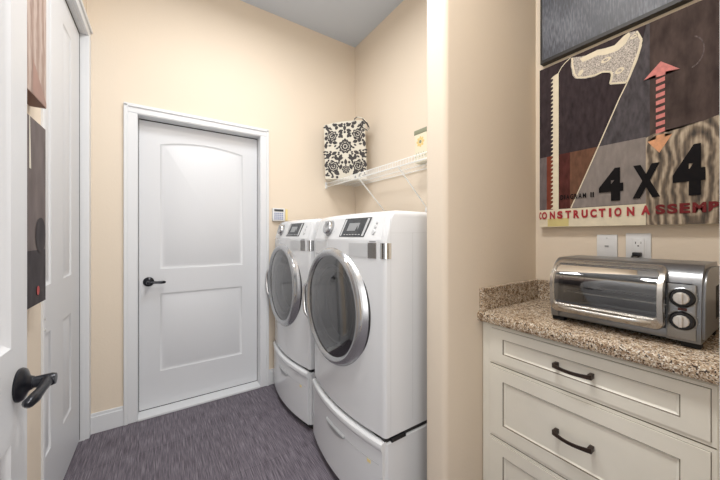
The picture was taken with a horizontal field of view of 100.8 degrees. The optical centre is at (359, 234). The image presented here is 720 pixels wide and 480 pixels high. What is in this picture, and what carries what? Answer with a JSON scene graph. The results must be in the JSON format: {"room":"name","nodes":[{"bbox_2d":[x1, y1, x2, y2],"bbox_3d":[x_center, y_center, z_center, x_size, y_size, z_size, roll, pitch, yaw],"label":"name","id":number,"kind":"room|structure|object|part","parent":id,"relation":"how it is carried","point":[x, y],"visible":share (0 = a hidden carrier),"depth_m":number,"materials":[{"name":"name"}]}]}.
{"room":"laundry room","nodes":[
{"label":"laundry room","id":0,"kind":"room"},
{"bbox_2d":[27,0,86,479],"bbox_3d":[-1.083,-0.302,0.785,0.160,3.065,2.415,0,0,-34],"label":"wall","id":1,"kind":"structure","parent":0,"point":[33,313],"depth_m":1.09,"materials":[{"name":"beige paint"}]},
{"bbox_2d":[27,114,45,308],"bbox_3d":[-0.979,-0.072,0.812,0.043,0.605,0.575,0,0,-34],"label":"print","id":2,"kind":"object","parent":1,"relation":"attached to","point":[36,134],"visible":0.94,"depth_m":0.99,"materials":[{"name":"brown"}]},
{"bbox_2d":[27,0,45,108],"bbox_3d":[-0.981,-0.761,0.815,0.042,0.618,0.582,0,0,-34],"label":"print","id":3,"kind":"object","parent":1,"relation":"attached to","point":[36,9],"visible":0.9,"depth_m":0.99,"materials":[{"name":"brown"}]},
{"bbox_2d":[44,0,79,479],"bbox_3d":[-1.458,0.009,1.454,0.070,2.418,0.767,0,0,-34],"label":"door","id":4,"kind":"structure","parent":1,"relation":"in","point":[62,111],"depth_m":1.47,"materials":[{"name":"white paint"}]},
{"bbox_2d":[41,0,92,479],"bbox_3d":[-1.481,-0.018,1.448,0.148,2.497,0.869,0,0,-34],"label":"trim","id":5,"kind":"structure","parent":1,"relation":"attached to","point":[79,14],"depth_m":1.78,"materials":[{"name":"white paint"}]},
{"bbox_2d":[63,384,339,479],"bbox_3d":[0.010,1.255,0.456,2.920,0.050,4.750,0,0,-34],"label":"floor","id":6,"kind":"structure","parent":0,"point":[253,434],"depth_m":1.73,"materials":[{"name":"carpet"}]},
{"bbox_2d":[265,219,321,428],"bbox_3d":[-0.218,0.560,2.342,0.851,1.332,0.707,0,0,-34],"label":"laundry machine","id":7,"kind":"object","parent":6,"relation":"on","point":[293,255],"visible":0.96,"depth_m":1.98,"materials":[{"name":"white plastic"}]},
{"bbox_3d":[-0.735,0.377,2.389,0.061,0.240,0.032,0,0,19],"label":"handle","id":8,"kind":"part","parent":7,"relation":"part of","materials":[{"name":"silver metal"}]},
{"bbox_3d":[-0.636,0.068,2.299,0.008,0.068,0.203,0,0,-25],"label":"dispenser drawer","id":9,"kind":"part","parent":7,"relation":"part of","materials":[{"name":"white plastic"}]},
{"bbox_3d":[-0.578,0.358,2.148,0.015,0.508,0.508,0,0,-33],"label":"door glass","id":10,"kind":"part","parent":7,"relation":"part of","materials":[{"name":"glass"}]},
{"bbox_3d":[-0.584,-0.036,2.211,0.050,0.082,0.086,0,0,-33],"label":"knob","id":11,"kind":"part","parent":7,"relation":"part of","materials":[{"name":"silver metal"}]},
{"bbox_3d":[-0.557,0.358,2.162,0.063,0.614,0.614,0,0,-33],"label":"door","id":12,"kind":"part","parent":7,"relation":"part of","materials":[{"name":"silver metal"}]},
{"bbox_3d":[-0.525,1.022,2.132,0.071,0.327,0.676,0,0,-33],"label":"drawer","id":13,"kind":"part","parent":7,"relation":"part of","materials":[{"name":"white metal"}]},
{"bbox_3d":[-0.509,-0.030,2.143,0.075,0.103,0.636,0,0,-33],"label":"control panel","id":14,"kind":"part","parent":7,"relation":"part of","materials":[{"name":"white plastic"}]},
{"bbox_3d":[-0.367,0.067,1.910,0.048,0.066,0.004,0,0,45],"label":"chrome plate","id":15,"kind":"part","parent":7,"relation":"part of","materials":[{"name":"grey metal"}]},
{"bbox_3d":[-0.311,0.067,1.868,0.046,0.066,0.016,0,0,3],"label":"chrome plate","id":16,"kind":"part","parent":7,"relation":"part of","materials":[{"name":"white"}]},
{"bbox_2d":[302,211,426,479],"bbox_3d":[0.200,0.560,1.710,0.851,1.332,0.707,0,0,-34],"label":"laundry machine","id":17,"kind":"object","parent":6,"relation":"on","point":[364,298],"visible":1,"depth_m":1.32,"materials":[{"name":"white metal"}]},
{"bbox_3d":[-0.316,0.377,1.757,0.061,0.240,0.032,0,0,19],"label":"handle","id":18,"kind":"part","parent":17,"relation":"part of","materials":[{"name":"silver metal"}]},
{"bbox_3d":[-0.218,0.068,1.667,0.008,0.068,0.203,0,0,-25],"label":"dispenser drawer","id":19,"kind":"part","parent":17,"relation":"part of","materials":[{"name":"white plastic"}]},
{"bbox_3d":[-0.166,-0.036,1.579,0.050,0.082,0.086,0,0,-33],"label":"knob","id":20,"kind":"part","parent":17,"relation":"part of","materials":[{"name":"silver metal"}]},
{"bbox_3d":[-0.160,0.358,1.516,0.015,0.508,0.508,0,0,-33],"label":"door glass","id":21,"kind":"part","parent":17,"relation":"part of","materials":[{"name":"glass"}]},
{"bbox_3d":[-0.139,0.358,1.530,0.063,0.614,0.614,0,0,-33],"label":"door","id":22,"kind":"part","parent":17,"relation":"part of","materials":[{"name":"silver metal"}]},
{"bbox_3d":[-0.107,1.022,1.500,0.071,0.327,0.676,0,0,-33],"label":"drawer","id":23,"kind":"part","parent":17,"relation":"part of","materials":[{"name":"white metal"}]},
{"bbox_3d":[-0.090,-0.030,1.511,0.075,0.103,0.636,0,0,-33],"label":"control panel","id":24,"kind":"part","parent":17,"relation":"part of","materials":[{"name":"white plastic"}]},
{"bbox_3d":[0.052,0.067,1.278,0.048,0.066,0.004,0,0,45],"label":"chrome plate","id":25,"kind":"part","parent":17,"relation":"part of","materials":[{"name":"grey metal"}]},
{"bbox_3d":[0.107,0.067,1.236,0.046,0.066,0.016,0,0,3],"label":"chrome plate","id":26,"kind":"part","parent":17,"relation":"part of","materials":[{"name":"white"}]},
{"bbox_2d":[483,322,719,479],"bbox_3d":[0.878,0.794,1.077,0.483,0.872,0.696,0,0,-34],"label":"base cabinet","id":27,"kind":"object","parent":6,"relation":"on","point":[553,410],"visible":0.94,"depth_m":0.95,"materials":[{"name":"beige paint"}]},
{"bbox_3d":[0.706,0.970,0.979,0.017,0.304,0.605,0,0,-33],"label":"drawer","id":28,"kind":"part","parent":27,"relation":"part of","materials":[{"name":"beige paint"}]},
{"bbox_3d":[0.687,0.669,0.969,0.046,0.016,0.112,0,0,-33],"label":"drawer handle","id":29,"kind":"part","parent":27,"relation":"part of","materials":[{"name":"brown metal"}]},
{"bbox_3d":[0.687,0.442,0.969,0.046,0.016,0.112,0,0,-33],"label":"drawer handle","id":30,"kind":"part","parent":27,"relation":"part of","materials":[{"name":"brown metal"}]},
{"bbox_2d":[477,279,719,385],"bbox_3d":[0.879,0.289,1.080,0.479,0.136,0.698,0,0,-34],"label":"countertop","id":31,"kind":"structure","parent":27,"relation":"on","point":[522,306],"depth_m":0.96,"materials":[{"name":"beige stone"}]},
{"bbox_2d":[549,252,719,349],"bbox_3d":[0.947,0.192,1.048,0.385,0.248,0.388,0,0,-34],"label":"toaster oven","id":32,"kind":"object","parent":31,"relation":"on","point":[679,300],"visible":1,"depth_m":0.95,"materials":[{"name":"silver metal"}]},
{"bbox_3d":[0.908,0.215,0.841,0.010,0.154,0.056,0,0,-33],"label":"control panel","id":33,"kind":"part","parent":32,"relation":"part of","materials":[{"name":"silver metal"}]},
{"bbox_3d":[0.900,0.240,0.833,0.013,0.057,0.057,0,0,-33],"label":"knob","id":34,"kind":"part","parent":32,"relation":"part of","materials":[{"name":"silver metal"}]},
{"bbox_3d":[0.900,0.176,0.833,0.013,0.057,0.057,0,0,-33],"label":"knob","id":35,"kind":"part","parent":32,"relation":"part of","materials":[{"name":"silver metal"}]},
{"bbox_2d":[87,0,354,413],"bbox_3d":[-0.909,-0.302,2.433,2.270,3.065,0.140,0,0,-34],"label":"wall","id":36,"kind":"structure","parent":0,"point":[233,61],"depth_m":2.19,"materials":[{"name":"beige paint"}]},
{"bbox_2d":[91,406,122,433],"bbox_3d":[-1.604,1.168,1.879,0.179,0.124,0.015,0,0,-34],"label":"baseboard","id":37,"kind":"structure","parent":36,"relation":"attached to","point":[112,418],"depth_m":1.88,"materials":[{"name":"white paint"}]},
{"bbox_2d":[123,102,268,425],"bbox_3d":[-1.171,0.185,2.234,0.935,2.090,0.142,0,0,-34],"label":"trim","id":38,"kind":"structure","parent":36,"relation":"attached to","point":[132,112],"depth_m":1.97,"materials":[{"name":"white paint"}]},
{"bbox_2d":[139,119,256,411],"bbox_3d":[-1.177,0.207,2.248,0.795,2.011,0.111,0,0,-34],"label":"door","id":39,"kind":"structure","parent":36,"relation":"in","point":[198,187],"depth_m":2.23,"materials":[{"name":"white paint"}]},
{"bbox_3d":[-1.464,0.325,2.064,0.065,0.065,0.022,0,0,-33],"label":"handle","id":40,"kind":"part","parent":39,"relation":"part of","materials":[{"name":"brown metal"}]},
{"bbox_3d":[-1.410,0.326,2.061,0.113,0.027,0.056,0,0,-33],"label":"lever","id":41,"kind":"part","parent":39,"relation":"part of","materials":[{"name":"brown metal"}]},
{"bbox_2d":[138,381,259,421],"bbox_3d":[-1.169,1.222,2.236,0.795,0.017,0.140,0,0,-34],"label":"trim","id":42,"kind":"structure","parent":36,"relation":"attached to","point":[158,411],"depth_m":2.17,"materials":[{"name":"white paint"}]},
{"bbox_2d":[269,368,274,384],"bbox_3d":[-0.397,1.168,2.678,0.846,0.124,0.015,0,0,-34],"label":"baseboard","id":43,"kind":"structure","parent":36,"relation":"attached to","point":[271,371],"depth_m":2.45,"materials":[{"name":"white paint"}]},
{"bbox_2d":[272,208,284,220],"bbox_3d":[-0.679,-0.169,2.482,0.104,0.107,0.031,0,0,-34],"label":"alarm keypad","id":44,"kind":"object","parent":36,"relation":"attached to","point":[278,214],"visible":1,"depth_m":2.47,"materials":[{"name":"white plastic"}]},
{"bbox_2d":[285,209,287,220],"bbox_3d":[-0.624,-0.170,2.534,0.020,0.096,0.005,0,0,-34],"label":"tag","id":45,"kind":"object","parent":36,"relation":"attached to","point":[286,210],"visible":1,"depth_m":2.53,"materials":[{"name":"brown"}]},
{"bbox_2d":[241,0,402,46],"bbox_3d":[-0.249,-1.885,1.436,2.270,0.100,2.830,0,0,-34],"label":"ceiling","id":46,"kind":"structure","parent":0,"point":[349,22],"depth_m":2.47,"materials":[{"name":"grey paint"}]},
{"bbox_2d":[427,0,535,479],"bbox_3d":[0.576,-0.302,1.363,0.675,3.065,0.107,0,0,-34],"label":"wall partition","id":47,"kind":"structure","parent":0,"point":[481,54],"depth_m":1.22,"materials":[{"name":"beige paint"}]},
{"bbox_2d":[479,279,538,310],"bbox_3d":[0.698,0.269,1.367,0.464,0.096,0.020,0,0,-33],"label":"backsplash","id":48,"kind":"structure","parent":47,"relation":"attached to","point":[497,296],"depth_m":1.33,"materials":[{"name":"stone"}]},
{"bbox_2d":[355,0,719,279],"bbox_3d":[0.711,-0.302,1.897,0.140,3.065,2.540,0,0,-34],"label":"wall","id":49,"kind":"structure","parent":0,"point":[391,60],"depth_m":2.27,"materials":[{"name":"beige paint"}]},
{"bbox_2d":[325,151,426,211],"bbox_3d":[0.250,-0.329,2.171,0.329,0.327,1.574,0,0,-34],"label":"wire shelf","id":50,"kind":"object","parent":49,"relation":"attached to","point":[345,182],"visible":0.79,"depth_m":2.23,"materials":[{"name":"white metal"}]},
{"bbox_2d":[323,116,369,180],"bbox_3d":[-0.119,-0.757,2.617,0.406,0.550,0.140,0,0,0],"label":"tote","id":51,"kind":"object","parent":50,"relation":"on","point":[345,152],"visible":0.99,"depth_m":2.56,"materials":[{"name":"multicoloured fabric"}]},
{"bbox_3d":[0.009,-0.964,2.578,0.148,0.138,0.039,0,0,9],"label":"bag handle","id":52,"kind":"part","parent":51,"relation":"part of","materials":[{"name":"beige fabric"}]},
{"bbox_3d":[0.251,-0.455,2.167,0.316,0.041,1.567,0,0,-33],"label":"long rail","id":53,"kind":"part","parent":50,"relation":"part of","materials":[{"name":"white metal"}]},
{"bbox_2d":[414,126,426,164],"bbox_3d":[0.441,-0.590,1.991,0.109,0.221,0.120,0,0,-34],"label":"tin","id":54,"kind":"object","parent":50,"relation":"on","point":[420,135],"visible":0.54,"depth_m":1.96,"materials":[{"name":"beige metal"}]},
{"bbox_3d":[0.440,-0.684,1.990,0.106,0.032,0.120,0,0,-33],"label":"lid","id":55,"kind":"part","parent":54,"relation":"part of","materials":[{"name":"grey"}]},
{"bbox_2d":[597,235,617,256],"bbox_3d":[1.044,0.055,1.260,0.008,0.114,0.070,0,0,-34],"label":"jack plate","id":56,"kind":"object","parent":49,"relation":"attached to","point":[607,245],"visible":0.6,"depth_m":1.26,"materials":[{"name":"white plastic"}]},
{"bbox_2d":[540,0,692,66],"bbox_3d":[1.063,-1.216,1.209,0.032,0.768,0.613,0,0,-34],"label":"print","id":57,"kind":"object","parent":49,"relation":"attached to","point":[567,27],"visible":1,"depth_m":1.30,"materials":[{"name":"black"}]},
{"bbox_2d":[538,279,719,329],"bbox_3d":[1.076,0.269,1.198,0.020,0.096,0.678,0,0,-33],"label":"backsplash","id":58,"kind":"structure","parent":49,"relation":"attached to","point":[543,285],"depth_m":1.45,"materials":[{"name":"stone"}]},
{"bbox_2d":[539,0,719,226],"bbox_3d":[1.061,-0.420,1.209,0.036,0.765,0.615,0,0,-34],"label":"print","id":59,"kind":"object","parent":49,"relation":"attached to","point":[630,121],"visible":1,"depth_m":1.15,"materials":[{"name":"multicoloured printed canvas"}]},
{"bbox_2d":[626,233,650,258],"bbox_3d":[1.098,0.056,1.177,0.009,0.125,0.076,0,0,-34],"label":"power outlet","id":60,"kind":"object","parent":49,"relation":"attached to","point":[635,242],"visible":0.69,"depth_m":1.17,"materials":[{"name":"white plastic"}]},
{"bbox_2d":[632,238,643,257],"bbox_3d":[1.097,0.056,1.175,0.004,0.085,0.036,0,0,-33],"label":"receptacle","id":61,"kind":"object","parent":60,"relation":"attached to","point":[637,243],"depth_m":1.17,"materials":[{"name":"white plastic"}]},
{"bbox_3d":[0.435,-0.302,0.267,2.120,3.065,0.125,0,0,-33],"label":"wall","id":62,"kind":"structure","parent":0,"visible":0},
{"bbox_2d":[0,0,57,479],"bbox_3d":[-0.489,0.009,0.301,0.097,2.418,0.872,0,0,-34],"label":"door","id":63,"kind":"structure","parent":62,"relation":"in","point":[16,380],"depth_m":0.60,"materials":[{"name":"white paint"}]},
{"bbox_3d":[-0.701,0.312,0.625,0.022,0.068,0.068,0,0,-33],"label":"handle","id":64,"kind":"part","parent":63,"relation":"part of","materials":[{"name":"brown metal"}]},
{"bbox_3d":[-0.654,0.312,0.601,0.042,0.028,0.119,0,0,-33],"label":"lever","id":65,"kind":"part","parent":63,"relation":"part of","materials":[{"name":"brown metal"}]}
]}

